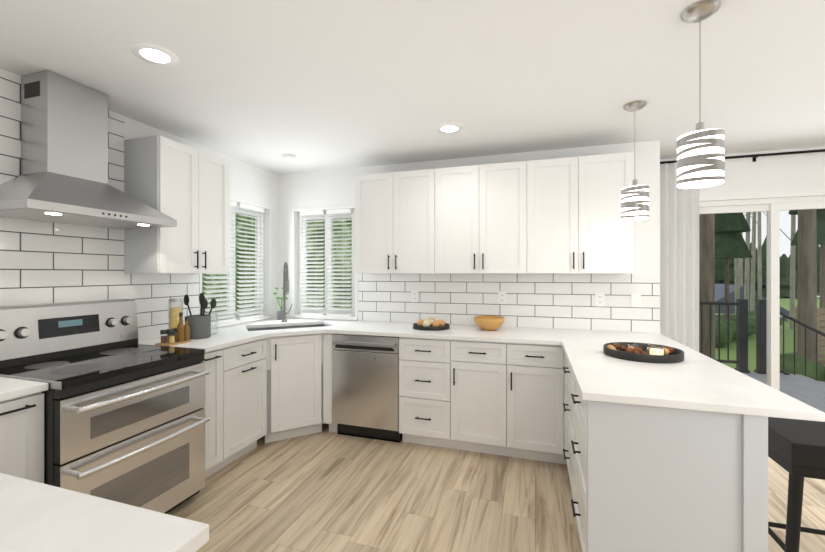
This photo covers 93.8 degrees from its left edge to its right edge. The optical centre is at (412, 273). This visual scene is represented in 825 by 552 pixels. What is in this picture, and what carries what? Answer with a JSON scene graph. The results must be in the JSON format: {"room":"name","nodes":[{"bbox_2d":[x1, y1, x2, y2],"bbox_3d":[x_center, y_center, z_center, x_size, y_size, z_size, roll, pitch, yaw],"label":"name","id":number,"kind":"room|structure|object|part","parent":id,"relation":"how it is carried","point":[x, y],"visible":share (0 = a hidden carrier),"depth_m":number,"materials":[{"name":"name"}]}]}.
{"room":"kitchen","nodes":[
{"label":"kitchen","id":0,"kind":"room"},
{"bbox_2d":[0,470,208,551],"bbox_3d":[-1.477,0.491,0.711,2.070,0.032,0.702,0,0,18],"label":"countertop","id":1,"kind":"structure","parent":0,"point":[36,516],"depth_m":0.73,"materials":[{"name":"white stone"}]},
{"bbox_2d":[124,116,277,328],"bbox_3d":[-2.531,0.163,1.065,0.150,2.465,6.900,0,0,18],"label":"wall","id":2,"kind":"structure","parent":0,"point":[252,183],"depth_m":3.88,"materials":[{"name":"white paint"}]},
{"bbox_2d":[0,70,176,229],"bbox_3d":[-1.839,-0.679,2.157,0.494,0.777,0.756,0,0,18],"label":"range hood","id":3,"kind":"object","parent":2,"relation":"attached to","point":[62,178],"visible":1,"depth_m":2.08,"materials":[{"name":"silver metal"}]},
{"bbox_2d":[0,68,198,340],"bbox_3d":[-2.171,-0.297,1.945,0.006,1.544,2.635,0,0,18],"label":"tile","id":4,"kind":"structure","parent":2,"relation":"attached to","point":[42,262],"depth_m":2.32,"materials":[{"name":"white tile"}]},
{"bbox_2d":[124,135,229,273],"bbox_3d":[-1.696,-0.453,2.855,0.356,0.905,0.613,0,0,18],"label":"upper cabinet","id":5,"kind":"object","parent":2,"relation":"attached to","point":[186,187],"visible":0.98,"depth_m":2.66,"materials":[{"name":"white wood"}]},
{"bbox_2d":[199,197,271,327],"bbox_3d":[-1.683,-0.115,3.658,0.140,1.170,0.915,0,0,18],"label":"window","id":6,"kind":"structure","parent":2,"relation":"in","point":[228,323],"depth_m":3.89,"materials":[{"name":"white"}]},
{"bbox_2d":[203,200,263,323],"bbox_3d":[-1.668,-0.117,3.653,0.052,1.111,0.731,0,0,18],"label":"window blinds","id":7,"kind":"object","parent":6,"relation":"attached to","point":[246,207],"visible":0.75,"depth_m":3.72,"materials":[{"name":"white plastic"}]},
{"bbox_2d":[0,0,824,174],"bbox_3d":[0.870,-1.120,0.196,7.260,0.100,7.700,0,0,18],"label":"ceiling","id":8,"kind":"structure","parent":0,"point":[314,85],"depth_m":2.04,"materials":[{"name":"white paint"}]},
{"bbox_2d":[131,43,178,66],"bbox_3d":[-1.258,-1.066,1.889,0.196,0.006,0.196,0,0,18],"label":"recessed light","id":9,"kind":"object","parent":8,"relation":"in","point":[156,54],"visible":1,"depth_m":1.88,"materials":[{"name":"white"}]},
{"bbox_2d":[282,154,296,160],"bbox_3d":[-1.120,-1.053,3.513,0.130,0.032,0.130,0,0,18],"label":"recessed light","id":10,"kind":"object","parent":8,"relation":"attached to","point":[289,157],"visible":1,"depth_m":3.48,"materials":[{"name":"white"}]},
{"bbox_2d":[436,123,462,133],"bbox_3d":[0.272,-1.066,2.841,0.196,0.006,0.196,0,0,18],"label":"recessed light","id":11,"kind":"object","parent":8,"relation":"in","point":[448,128],"visible":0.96,"depth_m":2.83,"materials":[{"name":"white"}]},
{"bbox_2d":[621,101,648,220],"bbox_3d":[1.412,-0.708,2.452,0.157,0.722,0.157,0,0,18],"label":"pendant light","id":12,"kind":"object","parent":8,"relation":"hanging from","point":[634,201],"visible":1,"depth_m":2.40,"materials":[{"name":"silver metal"}]},
{"bbox_2d":[677,0,724,188],"bbox_3d":[1.168,-0.716,1.567,0.157,0.707,0.157,0,0,18],"label":"pendant light","id":13,"kind":"object","parent":8,"relation":"hanging from","point":[700,156],"visible":1,"depth_m":1.52,"materials":[{"name":"silver metal"}]},
{"bbox_2d":[278,140,659,332],"bbox_3d":[0.374,0.163,3.999,3.615,2.465,0.750,0,0,18],"label":"wall","id":14,"kind":"structure","parent":0,"point":[327,188],"depth_m":3.73,"materials":[{"name":"white paint"}]},
{"bbox_2d":[291,205,357,319],"bbox_3d":[-0.904,-0.110,4.063,0.770,1.160,0.140,0,0,18],"label":"window","id":15,"kind":"structure","parent":14,"relation":"in","point":[353,311],"depth_m":4.10,"materials":[{"name":"white"}]},
{"bbox_2d":[300,209,351,315],"bbox_3d":[-0.908,-0.113,4.048,0.586,1.101,0.052,0,0,18],"label":"window blinds","id":16,"kind":"object","parent":15,"relation":"attached to","point":[328,212],"visible":0.96,"depth_m":4.04,"materials":[{"name":"white plastic"}]},
{"bbox_2d":[354,168,441,273],"bbox_3d":[-0.096,-0.453,3.583,0.819,0.904,0.323,0,0,18],"label":"upper cabinet","id":17,"kind":"object","parent":14,"relation":"attached to","point":[398,215],"depth_m":3.43,"materials":[{"name":"white wood"}]},
{"bbox_2d":[442,160,537,273],"bbox_3d":[0.602,-0.453,3.362,0.878,0.904,0.323,0,0,18],"label":"upper cabinet","id":18,"kind":"object","parent":14,"relation":"attached to","point":[490,211],"depth_m":3.19,"materials":[{"name":"white wood"}]},
{"bbox_2d":[358,274,659,332],"bbox_3d":[0.717,0.237,3.494,2.653,0.474,0.006,0,0,18],"label":"tile","id":19,"kind":"structure","parent":14,"relation":"attached to","point":[560,301],"depth_m":3.42,"materials":[{"name":"white tile"}]},
{"bbox_2d":[411,290,417,301],"bbox_3d":[0.022,0.217,3.707,0.072,0.115,0.007,0,0,18],"label":"electrical outlet plate","id":20,"kind":"object","parent":19,"relation":"attached to","point":[414,295],"visible":1,"depth_m":3.71,"materials":[{"name":"white plastic"}]},
{"bbox_2d":[498,291,505,303],"bbox_3d":[0.803,0.217,3.459,0.072,0.115,0.007,0,0,18],"label":"electrical outlet plate","id":21,"kind":"object","parent":19,"relation":"attached to","point":[501,297],"visible":1,"depth_m":3.46,"materials":[{"name":"white plastic"}]},
{"bbox_2d":[595,293,604,306],"bbox_3d":[1.563,0.217,3.218,0.072,0.115,0.007,0,0,18],"label":"electrical outlet plate","id":22,"kind":"object","parent":19,"relation":"attached to","point":[599,299],"visible":1,"depth_m":3.21,"materials":[{"name":"white plastic"}]},
{"bbox_2d":[631,293,640,306],"bbox_3d":[1.817,0.217,3.138,0.072,0.115,0.007,0,0,18],"label":"electrical outlet plate","id":23,"kind":"object","parent":19,"relation":"attached to","point":[635,299],"visible":1,"depth_m":3.13,"materials":[{"name":"white plastic"}]},
{"bbox_2d":[538,152,633,273],"bbox_3d":[1.300,-0.453,3.140,0.819,0.904,0.323,0,0,18],"label":"upper cabinet","id":24,"kind":"object","parent":14,"relation":"attached to","point":[555,216],"depth_m":2.96,"materials":[{"name":"white wood"}]},
{"bbox_2d":[167,423,824,551],"bbox_3d":[0.870,1.445,0.196,7.260,0.100,7.700,0,0,18],"label":"floor","id":25,"kind":"structure","parent":0,"point":[325,490],"depth_m":2.36,"materials":[{"name":"brown wood"}]},
{"bbox_2d":[0,390,45,481],"bbox_3d":[-1.943,0.953,1.641,0.616,0.885,0.290,0,0,18],"label":"base cabinet","id":26,"kind":"object","parent":25,"relation":"on","point":[21,419],"depth_m":1.62,"materials":[{"name":"white wood"}]},
{"bbox_2d":[0,377,48,401],"bbox_3d":[-1.969,0.491,1.518,0.643,0.032,0.540,0,0,18],"label":"countertop","id":27,"kind":"structure","parent":26,"relation":"on","point":[10,388],"depth_m":1.63,"materials":[{"name":"white stone"}]},
{"bbox_2d":[0,299,209,513],"bbox_3d":[-1.695,0.782,2.122,0.782,1.225,0.771,0,0,18],"label":"range","id":28,"kind":"object","parent":25,"relation":"on","point":[125,420],"visible":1,"depth_m":2.02,"materials":[{"name":"silver metal"}]},
{"bbox_2d":[203,366,231,478],"bbox_3d":[-1.619,0.953,2.664,0.616,0.885,0.290,0,0,18],"label":"base cabinet","id":29,"kind":"object","parent":25,"relation":"on","point":[218,384],"depth_m":2.62,"materials":[{"name":"white wood"}]},
{"bbox_2d":[232,370,263,461],"bbox_3d":[-1.534,0.953,2.931,0.616,0.885,0.510,0,0,18],"label":"base cabinet","id":30,"kind":"object","parent":25,"relation":"on","point":[247,385],"depth_m":2.89,"materials":[{"name":"white wood"}]},
{"bbox_2d":[264,370,331,442],"bbox_3d":[-1.018,0.952,3.311,0.640,0.887,0.644,0,0,18],"label":"base cabinet","id":31,"kind":"object","parent":25,"relation":"on","point":[295,405],"depth_m":3.22,"materials":[{"name":"white wood"}]},
{"bbox_2d":[332,378,399,442],"bbox_3d":[-0.307,0.953,3.490,0.598,0.885,0.624,0,0,18],"label":"dishwasher","id":32,"kind":"object","parent":25,"relation":"on","point":[371,410],"depth_m":3.20,"materials":[{"name":"silver metal"}]},
{"bbox_2d":[400,386,459,449],"bbox_3d":[0.209,0.953,3.326,0.484,0.885,0.624,0,0,18],"label":"base cabinet","id":33,"kind":"object","parent":25,"relation":"on","point":[429,415],"depth_m":3.05,"materials":[{"name":"white wood"}]},
{"bbox_2d":[460,390,495,454],"bbox_3d":[0.614,0.953,3.198,0.484,0.885,0.624,0,0,18],"label":"base cabinet","id":34,"kind":"object","parent":25,"relation":"on","point":[477,408],"depth_m":2.93,"materials":[{"name":"white wood"}]},
{"bbox_2d":[496,394,551,461],"bbox_3d":[0.959,0.953,3.079,0.484,0.885,0.642,0,0,18],"label":"base cabinet","id":35,"kind":"object","parent":25,"relation":"on","point":[523,423],"depth_m":2.83,"materials":[{"name":"white wood"}]},
{"bbox_2d":[552,398,571,503],"bbox_3d":[1.237,0.953,2.370,0.654,0.885,0.634,0,0,18],"label":"base cabinet","id":36,"kind":"object","parent":25,"relation":"on","point":[561,407],"depth_m":2.74,"materials":[{"name":"white wood"}]},
{"bbox_2d":[572,402,767,551],"bbox_3d":[1.083,0.953,1.767,0.584,0.885,0.608,0,0,18],"label":"base cabinet","id":37,"kind":"object","parent":25,"relation":"on","point":[663,457],"depth_m":1.48,"materials":[{"name":"white wood"}]},
{"bbox_2d":[138,318,824,421],"bbox_3d":[-0.026,0.491,2.751,3.602,0.032,1.868,0,0,18],"label":"countertop","id":38,"kind":"structure","parent":37,"relation":"on","point":[534,362],"depth_m":2.86,"materials":[{"name":"white stone"}]},
{"bbox_2d":[155,312,190,345],"bbox_3d":[-1.615,0.370,2.614,0.120,0.208,0.177,0,0,18],"label":"tray","id":39,"kind":"object","parent":38,"relation":"on","point":[181,336],"visible":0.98,"depth_m":2.61,"materials":[{"name":"brown wood"}]},
{"bbox_2d":[168,298,182,333],"bbox_3d":[-1.688,0.326,2.749,0.094,0.297,0.094,0,0,18],"label":"pasta jar","id":40,"kind":"object","parent":38,"relation":"on","point":[173,317],"visible":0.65,"depth_m":2.72,"materials":[{"name":"clear glass"}]},
{"bbox_2d":[184,293,215,338],"bbox_3d":[-1.583,0.308,2.859,0.187,0.332,0.164,0,0,18],"label":"utensil crock","id":41,"kind":"object","parent":38,"relation":"on","point":[200,325],"visible":0.98,"depth_m":2.81,"materials":[{"name":"grey ceramic"}]},
{"bbox_2d":[205,312,217,334],"bbox_3d":[-1.581,0.388,3.019,0.104,0.172,0.104,0,0,18],"label":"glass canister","id":42,"kind":"object","parent":38,"relation":"on","point":[214,323],"visible":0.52,"depth_m":3.04,"materials":[{"name":"clear glass"}]},
{"bbox_2d":[273,287,288,319],"bbox_3d":[-1.349,0.308,3.974,0.158,0.331,0.155,0,0,18],"label":"plant pot","id":43,"kind":"object","parent":38,"relation":"on","point":[280,314],"visible":0.81,"depth_m":3.94,"materials":[{"name":"grey concrete"}]},
{"bbox_2d":[282,262,292,321],"bbox_3d":[-1.217,0.182,3.730,0.154,0.585,0.186,0,0,18],"label":"faucet","id":44,"kind":"object","parent":38,"relation":"on","point":[285,282],"visible":1,"depth_m":3.77,"materials":[{"name":"silver metal"}]},
{"bbox_2d":[413,318,449,330],"bbox_3d":[0.163,0.435,3.358,0.320,0.078,0.320,0,0,18],"label":"fruit tray","id":45,"kind":"object","parent":38,"relation":"on","point":[432,324],"visible":1,"depth_m":3.26,"materials":[{"name":"black plastic"}]},
{"bbox_2d":[474,315,504,330],"bbox_3d":[0.648,0.421,3.267,0.256,0.105,0.256,0,0,18],"label":"bowl","id":46,"kind":"object","parent":38,"relation":"on","point":[488,323],"visible":1,"depth_m":3.18,"materials":[{"name":"brown wood"}]},
{"bbox_2d":[603,342,683,363],"bbox_3d":[1.327,0.435,2.233,0.400,0.078,0.400,0,0,18],"label":"decorative tray","id":47,"kind":"object","parent":38,"relation":"on","point":[643,352],"visible":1,"depth_m":2.17,"materials":[{"name":"black plastic"}]},
{"bbox_2d":[768,417,824,551],"bbox_3d":[1.810,1.041,1.671,0.558,0.713,0.478,0,0,18],"label":"bar stool","id":48,"kind":"object","parent":25,"relation":"on","point":[796,449],"visible":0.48,"depth_m":1.57,"materials":[{"name":"black leather"}]},
{"bbox_2d":[660,147,824,201],"bbox_3d":[3.806,0.163,3.225,3.395,2.465,0.150,0,0,18],"label":"wall","id":49,"kind":"structure","parent":0,"point":[787,172],"depth_m":3.36,"materials":[{"name":"white paint"}]},
{"bbox_2d":[660,149,824,351],"bbox_3d":[3.446,0.165,3.195,2.562,2.420,0.124,0,0,18],"label":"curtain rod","id":50,"kind":"object","parent":49,"relation":"attached to","point":[679,265],"visible":0.46,"depth_m":3.50,"materials":[{"name":"black"}]},
{"bbox_3d":[2.412,0.187,3.495,0.315,2.376,0.072,0,0,18],"label":"curtain panel","id":51,"kind":"part","parent":50,"relation":"part of","materials":[{"name":"white fabric"}]},
{"bbox_2d":[699,188,824,410],"bbox_3d":[3.311,0.338,3.359,1.740,2.115,0.135,0,0,18],"label":"sliding glass door","id":52,"kind":"structure","parent":49,"relation":"in","point":[772,205],"depth_m":3.39,"materials":[{"name":"white"}]},
{"label":"outside","id":53,"kind":"structure","parent":0,"visible":0},
{"bbox_2d":[202,213,351,313],"bbox_3d":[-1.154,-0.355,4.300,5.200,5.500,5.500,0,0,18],"label":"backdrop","id":54,"kind":"structure","parent":53,"point":[247,242],"depth_m":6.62,"materials":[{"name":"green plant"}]},
{"bbox_2d":[699,209,824,381],"bbox_3d":[26.788,-7.887,29.115,49.303,21.436,58.592,0,0,18],"label":"scenery","id":55,"kind":"structure","parent":53,"point":[714,233],"depth_m":13.03,"materials":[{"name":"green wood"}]},
{"bbox_2d":[715,296,824,370],"bbox_3d":[17.264,2.645,27.964,44.000,0.100,56.250,0,0,18],"label":"ground","id":56,"kind":"structure","parent":53,"point":[784,302],"depth_m":13.92,"materials":[{"name":"green plant"}]},
{"bbox_2d":[699,299,824,412],"bbox_3d":[4.766,1.485,4.368,4.675,2.220,2.590,0,0,18],"label":"deck","id":57,"kind":"object","parent":56,"relation":"on","point":[803,383],"depth_m":5.51,"materials":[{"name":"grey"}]}
]}

